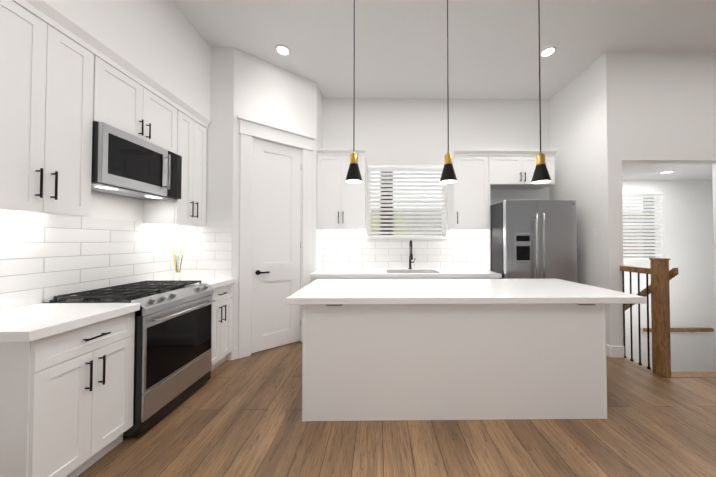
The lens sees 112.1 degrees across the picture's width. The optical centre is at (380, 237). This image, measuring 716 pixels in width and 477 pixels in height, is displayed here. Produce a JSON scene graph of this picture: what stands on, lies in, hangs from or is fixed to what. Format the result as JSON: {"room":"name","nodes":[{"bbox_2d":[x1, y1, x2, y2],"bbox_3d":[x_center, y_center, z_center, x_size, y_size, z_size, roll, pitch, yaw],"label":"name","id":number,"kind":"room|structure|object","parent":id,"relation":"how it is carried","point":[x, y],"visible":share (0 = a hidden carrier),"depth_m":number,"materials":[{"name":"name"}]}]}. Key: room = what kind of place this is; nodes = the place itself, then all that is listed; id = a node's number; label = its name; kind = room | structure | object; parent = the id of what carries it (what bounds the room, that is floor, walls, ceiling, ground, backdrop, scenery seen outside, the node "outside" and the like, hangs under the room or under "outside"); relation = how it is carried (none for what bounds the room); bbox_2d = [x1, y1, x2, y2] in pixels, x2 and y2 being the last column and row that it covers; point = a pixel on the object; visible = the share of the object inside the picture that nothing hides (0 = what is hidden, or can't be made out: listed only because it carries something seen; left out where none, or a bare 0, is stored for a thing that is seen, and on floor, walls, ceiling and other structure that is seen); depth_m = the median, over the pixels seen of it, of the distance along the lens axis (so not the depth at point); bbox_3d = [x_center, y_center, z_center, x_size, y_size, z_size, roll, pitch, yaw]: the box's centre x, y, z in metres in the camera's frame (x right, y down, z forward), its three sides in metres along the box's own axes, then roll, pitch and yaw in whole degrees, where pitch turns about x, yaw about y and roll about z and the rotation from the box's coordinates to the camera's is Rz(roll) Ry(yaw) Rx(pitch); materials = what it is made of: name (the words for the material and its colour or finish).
{"room":"kitchen","nodes":[
{"label":"kitchen","id":0,"kind":"room"},
{"bbox_2d":[79,191,142,221],"bbox_3d":[-2.354,-0.454,-0.208,0.120,3.600,6.170,0,-1,-1],"label":"wall","id":1,"kind":"structure","parent":0,"point":[109,206],"depth_m":2.11,"materials":[{"name":"white paint"}]},
{"bbox_2d":[0,0,93,215],"bbox_3d":[-2.126,-0.710,1.420,0.364,1.125,0.473,0,-1,-1],"label":"upper cabinet","id":2,"kind":"object","parent":1,"relation":"attached to","point":[46,95],"visible":1,"depth_m":1.41,"materials":[{"name":"white paint"}]},
{"bbox_2d":[0,216,176,310],"bbox_3d":[-2.313,0.146,1.932,0.008,0.610,1.629,0,-1,-1],"label":"tile backsplash","id":3,"kind":"structure","parent":1,"relation":"attached to","point":[48,257],"depth_m":1.82,"materials":[{"name":"white tile"}]},
{"bbox_2d":[12,0,210,128],"bbox_3d":[-2.127,-1.316,1.959,0.373,0.105,1.621,0,-1,-1],"label":"crown molding","id":4,"kind":"structure","parent":1,"relation":"attached to","point":[53,16],"depth_m":1.71,"materials":[{"name":"white paint"}]},
{"bbox_2d":[93,55,176,153],"bbox_3d":[-2.132,-1.033,2.011,0.364,0.459,0.691,0,-1,-1],"label":"upper cabinet","id":5,"kind":"object","parent":1,"relation":"attached to","point":[123,102],"visible":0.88,"depth_m":1.93,"materials":[{"name":"white paint"}]},
{"bbox_2d":[91,121,181,199],"bbox_3d":[-2.100,-0.582,2.002,0.425,0.431,0.681,0,-1,-1],"label":"over-the-range microwave","id":6,"kind":"object","parent":5,"relation":"attached to","point":[125,164],"visible":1,"depth_m":1.89,"materials":[{"name":"grey metal"}]},
{"bbox_2d":[143,110,206,225],"bbox_3d":[-2.139,-0.691,2.556,0.364,1.125,0.402,0,-1,-1],"label":"upper cabinet","id":7,"kind":"object","parent":1,"relation":"attached to","point":[188,208],"visible":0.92,"depth_m":2.50,"materials":[{"name":"white paint"}]},
{"bbox_2d":[146,224,178,227],"bbox_3d":[-2.296,-0.116,2.547,0.033,0.023,0.350,0,-1,-1],"label":"under-cabinet light","id":8,"kind":"object","parent":7,"relation":"attached to","point":[153,225],"visible":0.93,"depth_m":2.50,"materials":[{"name":"white plastic"}]},
{"bbox_2d":[48,0,210,118],"bbox_3d":[-2.135,-1.793,1.976,0.365,0.850,1.610,0,-1,-1],"label":"wall","id":9,"kind":"structure","parent":0,"point":[165,43],"depth_m":2.11,"materials":[{"name":"white paint"}]},
{"bbox_2d":[206,47,233,359],"bbox_3d":[-2.012,-0.404,2.820,0.630,3.600,0.120,0,-1,-1],"label":"wall","id":10,"kind":"structure","parent":0,"point":[219,186],"depth_m":2.77,"materials":[{"name":"white paint"}]},
{"bbox_2d":[177,225,231,277],"bbox_3d":[-2.007,0.160,2.747,0.620,0.610,0.008,0,-1,-1],"label":"tile backsplash","id":11,"kind":"structure","parent":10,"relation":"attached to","point":[207,250],"depth_m":2.74,"materials":[{"name":"white tile"}]},
{"bbox_2d":[232,48,316,347],"bbox_3d":[-1.337,-0.399,3.125,1.012,3.600,0.120,1,-1,-38],"label":"wall","id":12,"kind":"structure","parent":0,"point":[268,93],"depth_m":3.00,"materials":[{"name":"white paint"}]},
{"bbox_2d":[231,347,237,359],"bbox_3d":[-1.296,1.335,3.044,1.012,0.130,0.014,1,-1,-38],"label":"baseboard","id":13,"kind":"structure","parent":12,"relation":"attached to","point":[234,353],"depth_m":2.74,"materials":[{"name":"white paint"}]},
{"bbox_2d":[251,138,300,352],"bbox_3d":[-1.301,0.092,3.071,0.598,2.592,0.102,1,-1,-38],"label":"pantry door","id":14,"kind":"structure","parent":12,"relation":"in","point":[276,231],"depth_m":3.06,"materials":[{"name":"white paint"}]},
{"bbox_2d":[237,115,314,358],"bbox_3d":[-1.327,-0.002,3.095,0.930,2.805,0.170,1,-1,-38],"label":"door frame","id":15,"kind":"structure","parent":12,"relation":"attached to","point":[250,129],"depth_m":2.87,"materials":[{"name":"white paint"}]},
{"bbox_2d":[316,85,322,270],"bbox_3d":[-0.966,-0.392,3.572,0.120,3.600,0.360,0,-1,-1],"label":"wall","id":16,"kind":"structure","parent":0,"point":[319,146],"depth_m":3.58,"materials":[{"name":"white paint"}]},
{"bbox_2d":[77,341,715,476],"bbox_3d":[2.056,1.415,0.300,8.950,0.120,7.150,0,-1,-1],"label":"floor","id":17,"kind":"structure","parent":0,"point":[240,417],"depth_m":1.65,"materials":[{"name":"brown wood"}]},
{"bbox_2d":[0,312,134,476],"bbox_3d":[-1.971,0.933,1.389,0.674,0.878,0.485,0,-1,-1],"label":"base cabinet","id":18,"kind":"object","parent":17,"relation":"on","point":[66,403],"visible":0.92,"depth_m":1.28,"materials":[{"name":"white paint"}]},
{"bbox_2d":[0,303,139,341],"bbox_3d":[-1.973,0.467,1.377,0.673,0.050,0.523,0,-1,-1],"label":"countertop","id":19,"kind":"structure","parent":18,"relation":"on","point":[30,323],"depth_m":1.34,"materials":[{"name":"white stone"}]},
{"bbox_2d":[42,280,215,436],"bbox_3d":[-1.936,0.896,1.982,0.752,0.972,0.689,0,-1,-1],"label":"range","id":20,"kind":"object","parent":17,"relation":"on","point":[173,347],"visible":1,"depth_m":1.84,"materials":[{"name":"silver metal"}]},
{"bbox_2d":[211,283,232,370],"bbox_3d":[-1.984,0.952,2.532,0.674,0.878,0.404,0,-1,-1],"label":"base cabinet","id":21,"kind":"object","parent":17,"relation":"on","point":[222,326],"visible":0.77,"depth_m":2.56,"materials":[{"name":"white paint"}]},
{"bbox_2d":[170,278,235,288],"bbox_3d":[-1.986,0.486,2.541,0.673,0.050,0.406,0,-1,-1],"label":"countertop","id":22,"kind":"structure","parent":21,"relation":"on","point":[213,283],"depth_m":2.58,"materials":[{"name":"white stone"}]},
{"bbox_2d":[173,248,183,279],"bbox_3d":[-2.183,0.287,2.597,0.091,0.350,0.094,0,-1,-1],"label":"vase","id":23,"kind":"object","parent":22,"relation":"on","point":[177,275],"visible":0.98,"depth_m":2.58,"materials":[{"name":"white ceramic"}]},
{"bbox_2d":[311,278,379,281],"bbox_3d":[-0.455,0.966,3.394,0.898,0.878,0.674,0,-1,-1],"label":"base cabinet","id":24,"kind":"object","parent":17,"relation":"on","point":[312,279],"depth_m":3.10,"materials":[{"name":"white paint"}]},
{"bbox_2d":[380,278,452,278],"bbox_3d":[0.471,0.967,3.405,0.946,0.878,0.674,0,-1,-1],"label":"base cabinet","id":25,"kind":"object","parent":17,"relation":"on","point":[416,278],"depth_m":3.11,"materials":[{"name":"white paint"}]},
{"bbox_2d":[310,268,501,277],"bbox_3d":[0.327,0.596,3.413,2.458,0.240,0.670,0,-1,-1],"label":"countertop","id":26,"kind":"structure","parent":25,"relation":"on","point":[401,273],"depth_m":3.14,"materials":[{"name":"white stone"}]},
{"bbox_2d":[408,240,414,268],"bbox_3d":[0.481,0.260,3.582,0.108,0.437,0.217,0,-1,-1],"label":"faucet","id":27,"kind":"object","parent":26,"relation":"on","point":[411,254],"visible":1,"depth_m":3.64,"materials":[{"name":"black metal"}]},
{"bbox_2d":[302,304,606,421],"bbox_3d":[0.565,0.946,2.204,2.310,0.880,0.825,0,-1,-1],"label":"kitchen island","id":28,"kind":"object","parent":17,"relation":"on","point":[370,362],"visible":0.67,"depth_m":1.82,"materials":[{"name":"white paint"}]},
{"bbox_2d":[286,279,645,304],"bbox_3d":[0.647,0.481,2.245,2.705,0.050,0.900,0,-1,-1],"label":"island countertop","id":29,"kind":"structure","parent":28,"relation":"on","point":[427,291],"depth_m":1.97,"materials":[{"name":"white stone"}]},
{"bbox_2d":[453,278,498,278],"bbox_3d":[1.246,0.968,3.405,0.596,0.876,0.685,0,-1,-1],"label":"dishwasher","id":30,"kind":"object","parent":17,"relation":"on","point":[475,278],"visible":0.12,"depth_m":3.12,"materials":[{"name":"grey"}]},
{"bbox_2d":[480,184,490,270],"bbox_3d":[1.567,0.325,3.601,0.017,2.168,0.330,0,-1,-1],"label":"end panel","id":31,"kind":"object","parent":17,"relation":"on","point":[485,249],"visible":0.43,"depth_m":3.54,"materials":[{"name":"white paint"}]},
{"bbox_2d":[490,200,576,282],"bbox_3d":[2.041,0.465,3.359,0.912,1.880,0.763,0,-1,-1],"label":"fridge","id":32,"kind":"object","parent":17,"relation":"on","point":[533,239],"visible":0.56,"depth_m":3.05,"materials":[{"name":"grey metal"}]},
{"bbox_2d":[620,258,670,376],"bbox_3d":[2.835,0.803,2.602,0.102,1.178,0.433,0,-1,-1],"label":"stair railing","id":33,"kind":"object","parent":17,"relation":"on","point":[658,270],"visible":0.98,"depth_m":2.42,"materials":[{"name":"brown wood"}]},
{"bbox_2d":[669,372,715,377],"bbox_3d":[3.482,1.448,2.433,1.250,0.124,0.105,0,-1,-1],"label":"stair nosing","id":34,"kind":"object","parent":17,"relation":"attached to","point":[693,374],"depth_m":2.41,"materials":[{"name":"brown wood"}]},
{"bbox_2d":[322,98,549,239],"bbox_3d":[0.907,-0.388,3.832,3.870,3.600,0.120,0,-1,-1],"label":"wall","id":35,"kind":"structure","parent":0,"point":[401,131],"depth_m":3.79,"materials":[{"name":"white paint"}]},
{"bbox_2d":[317,155,365,229],"bbox_3d":[-0.562,-0.642,3.575,0.683,1.060,0.364,0,-1,-1],"label":"upper cabinet","id":36,"kind":"object","parent":35,"relation":"attached to","point":[341,203],"visible":0.98,"depth_m":3.43,"materials":[{"name":"white paint"}]},
{"bbox_2d":[316,149,364,154],"bbox_3d":[-0.560,-1.210,3.417,0.683,0.070,0.049,0,-1,-1],"label":"crown molding","id":37,"kind":"structure","parent":36,"relation":"attached to","point":[338,151],"depth_m":3.41,"materials":[{"name":"white paint"}]},
{"bbox_2d":[325,230,363,231],"bbox_3d":[-0.556,-0.097,3.723,0.598,0.023,0.033,0,-1,-1],"label":"under-cabinet light","id":38,"kind":"object","parent":36,"relation":"attached to","point":[344,230],"visible":0.86,"depth_m":3.71,"materials":[{"name":"white plastic"}]},
{"bbox_2d":[322,230,479,267],"bbox_3d":[0.324,0.176,3.752,2.458,0.610,0.008,0,-1,-1],"label":"tile backsplash","id":39,"kind":"structure","parent":35,"relation":"attached to","point":[358,250],"depth_m":3.75,"materials":[{"name":"white tile"}]},
{"bbox_2d":[366,164,448,238],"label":"window","id":40,"kind":"structure","parent":35,"relation":"in","point":[408,202],"depth_m":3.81,"materials":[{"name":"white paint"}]},
{"bbox_2d":[368,165,445,237],"bbox_3d":[0.417,-0.569,3.800,1.218,1.151,0.054,0,-1,-1],"label":"window blind","id":41,"kind":"object","parent":40,"relation":"attached to","point":[385,175],"visible":0.92,"depth_m":3.80,"materials":[{"name":"white plastic"}]},
{"bbox_2d":[447,156,488,229],"bbox_3d":[1.305,-0.642,3.595,0.502,1.060,0.364,0,-1,-1],"label":"upper cabinet","id":42,"kind":"object","parent":35,"relation":"attached to","point":[468,200],"visible":1,"depth_m":3.46,"materials":[{"name":"white paint"}]},
{"bbox_2d":[450,230,478,231],"bbox_3d":[1.308,-0.097,3.744,0.430,0.023,0.033,0,-1,-1],"label":"under-cabinet light","id":43,"kind":"object","parent":42,"relation":"attached to","point":[464,230],"visible":0.86,"depth_m":3.73,"materials":[{"name":"white plastic"}]},
{"bbox_2d":[488,156,554,188],"bbox_3d":[2.037,-0.966,3.609,0.954,0.410,0.364,0,-1,-1],"label":"upper cabinet","id":44,"kind":"object","parent":35,"relation":"attached to","point":[511,172],"visible":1,"depth_m":3.47,"materials":[{"name":"white paint"}]},
{"bbox_2d":[454,150,556,155],"bbox_3d":[1.786,-1.209,3.443,1.460,0.070,0.049,0,-1,-1],"label":"crown molding","id":45,"kind":"structure","parent":44,"relation":"attached to","point":[501,152],"depth_m":3.44,"materials":[{"name":"white paint"}]},
{"bbox_2d":[171,0,715,99],"bbox_3d":[2.116,-2.295,0.361,9.070,0.100,7.150,0,-1,-1],"label":"ceiling","id":46,"kind":"structure","parent":0,"point":[401,49],"depth_m":2.66,"materials":[{"name":"white paint"}]},
{"bbox_2d":[275,44,290,55],"bbox_3d":[-1.147,-2.198,2.829,0.170,0.008,0.170,0,-1,-1],"label":"recessed light","id":47,"kind":"object","parent":46,"relation":"in","point":[282,50],"visible":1,"depth_m":2.83,"materials":[{"name":"white paint"}]},
{"bbox_2d":[345,0,362,183],"bbox_3d":[-0.229,-1.349,2.095,0.152,1.735,0.152,0,-1,-1],"label":"pendant lamp","id":48,"kind":"object","parent":46,"relation":"hanging from","point":[353,176],"visible":1,"depth_m":2.06,"materials":[{"name":"black metal"}]},
{"bbox_2d":[439,0,457,183],"bbox_3d":[0.591,-1.349,2.104,0.152,1.735,0.152,0,-1,-1],"label":"pendant lamp","id":49,"kind":"object","parent":46,"relation":"hanging from","point":[448,175],"visible":1,"depth_m":2.08,"materials":[{"name":"black metal"}]},
{"bbox_2d":[531,0,550,183],"bbox_3d":[1.401,-1.348,2.113,0.152,1.735,0.152,0,-1,-1],"label":"pendant lamp","id":50,"kind":"object","parent":46,"relation":"hanging from","point":[541,175],"visible":1,"depth_m":2.10,"materials":[{"name":"black metal"}]},
{"bbox_2d":[540,46,556,57],"bbox_3d":[1.988,-2.198,2.854,0.170,0.008,0.170,0,-1,-1],"label":"recessed light","id":51,"kind":"object","parent":46,"relation":"in","point":[548,51],"visible":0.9,"depth_m":2.85,"materials":[{"name":"white paint"}]},
{"bbox_2d":[549,52,623,356],"bbox_3d":[2.760,0.258,3.537,0.170,4.900,1.430,0,-1,-1],"label":"wall","id":52,"kind":"structure","parent":0,"point":[585,142],"depth_m":3.00,"materials":[{"name":"white paint"}]},
{"bbox_2d":[606,344,609,356],"bbox_3d":[2.675,1.331,2.844,0.014,0.130,0.080,0,-1,-1],"label":"baseboard","id":53,"kind":"structure","parent":52,"relation":"attached to","point":[608,350],"depth_m":2.82,"materials":[{"name":"white paint"}]},
{"bbox_2d":[625,268,677,310],"bbox_3d":[2.921,1.126,3.200,0.145,1.612,1.580,0,-1,-1],"label":"stair handrail","id":54,"kind":"object","parent":52,"relation":"attached to","point":[673,272],"depth_m":2.64,"materials":[{"name":"brown wood"}]},
{"bbox_2d":[622,163,711,179],"bbox_3d":[4.669,-1.081,3.640,3.650,0.100,1.310,0,-1,-1],"label":"ceiling","id":55,"kind":"structure","parent":0,"point":[640,171],"depth_m":3.76,"materials":[{"name":"white paint"}]},
{"bbox_2d":[658,171,674,173],"bbox_3d":[4.503,-1.022,3.783,0.170,0.008,0.170,0,-1,-1],"label":"recessed light","id":56,"kind":"object","parent":55,"relation":"in","point":[664,172],"visible":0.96,"depth_m":3.80,"materials":[{"name":"white paint"}]},
{"bbox_2d":[620,52,715,324],"bbox_3d":[4.677,0.247,2.904,3.650,4.900,0.120,0,-1,-1],"label":"wall","id":57,"kind":"structure","parent":0,"point":[668,108],"depth_m":2.86,"materials":[{"name":"white paint"}]},
{"bbox_2d":[611,346,625,357],"bbox_3d":[2.768,1.331,2.798,0.170,0.130,0.014,0,-1,-1],"label":"baseboard","id":58,"kind":"structure","parent":57,"relation":"attached to","point":[617,351],"depth_m":2.79,"materials":[{"name":"white paint"}]},
{"bbox_2d":[622,180,715,371],"bbox_3d":[4.661,0.771,4.325,3.650,3.900,0.120,0,-1,-1],"label":"wall","id":59,"kind":"structure","parent":0,"point":[688,229],"depth_m":4.27,"materials":[{"name":"white paint"}]},
{"bbox_2d":[622,191,663,263],"bbox_3d":[4.591,-0.173,4.317,0.970,1.296,0.125,0,-1,-1],"label":"window","id":60,"kind":"structure","parent":59,"relation":"in","point":[662,229],"depth_m":4.31,"materials":[{"name":"white paint"}]},
{"bbox_2d":[622,192,662,262],"bbox_3d":[4.592,-0.176,4.308,0.898,1.279,0.051,0,-1,-1],"label":"window blind","id":61,"kind":"object","parent":60,"relation":"attached to","point":[654,195],"visible":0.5,"depth_m":4.31,"materials":[{"name":"white plastic"}]},
{"bbox_2d":[643,328,713,331],"bbox_3d":[5.187,1.627,4.210,1.200,0.096,0.097,0,-1,-1],"label":"stair handrail","id":62,"kind":"object","parent":59,"relation":"attached to","point":[689,329],"visible":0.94,"depth_m":4.17,"materials":[{"name":"brown wood"}]},
{"label":"outside","id":63,"kind":"structure","parent":0,"visible":0},
{"bbox_2d":[622,198,643,257],"bbox_3d":[4.585,-0.125,4.889,1.510,1.970,0.020,0,-1,-1],"label":"window","id":64,"kind":"structure","parent":63,"point":[633,232],"depth_m":4.88,"materials":[{"name":"white"}]}
]}

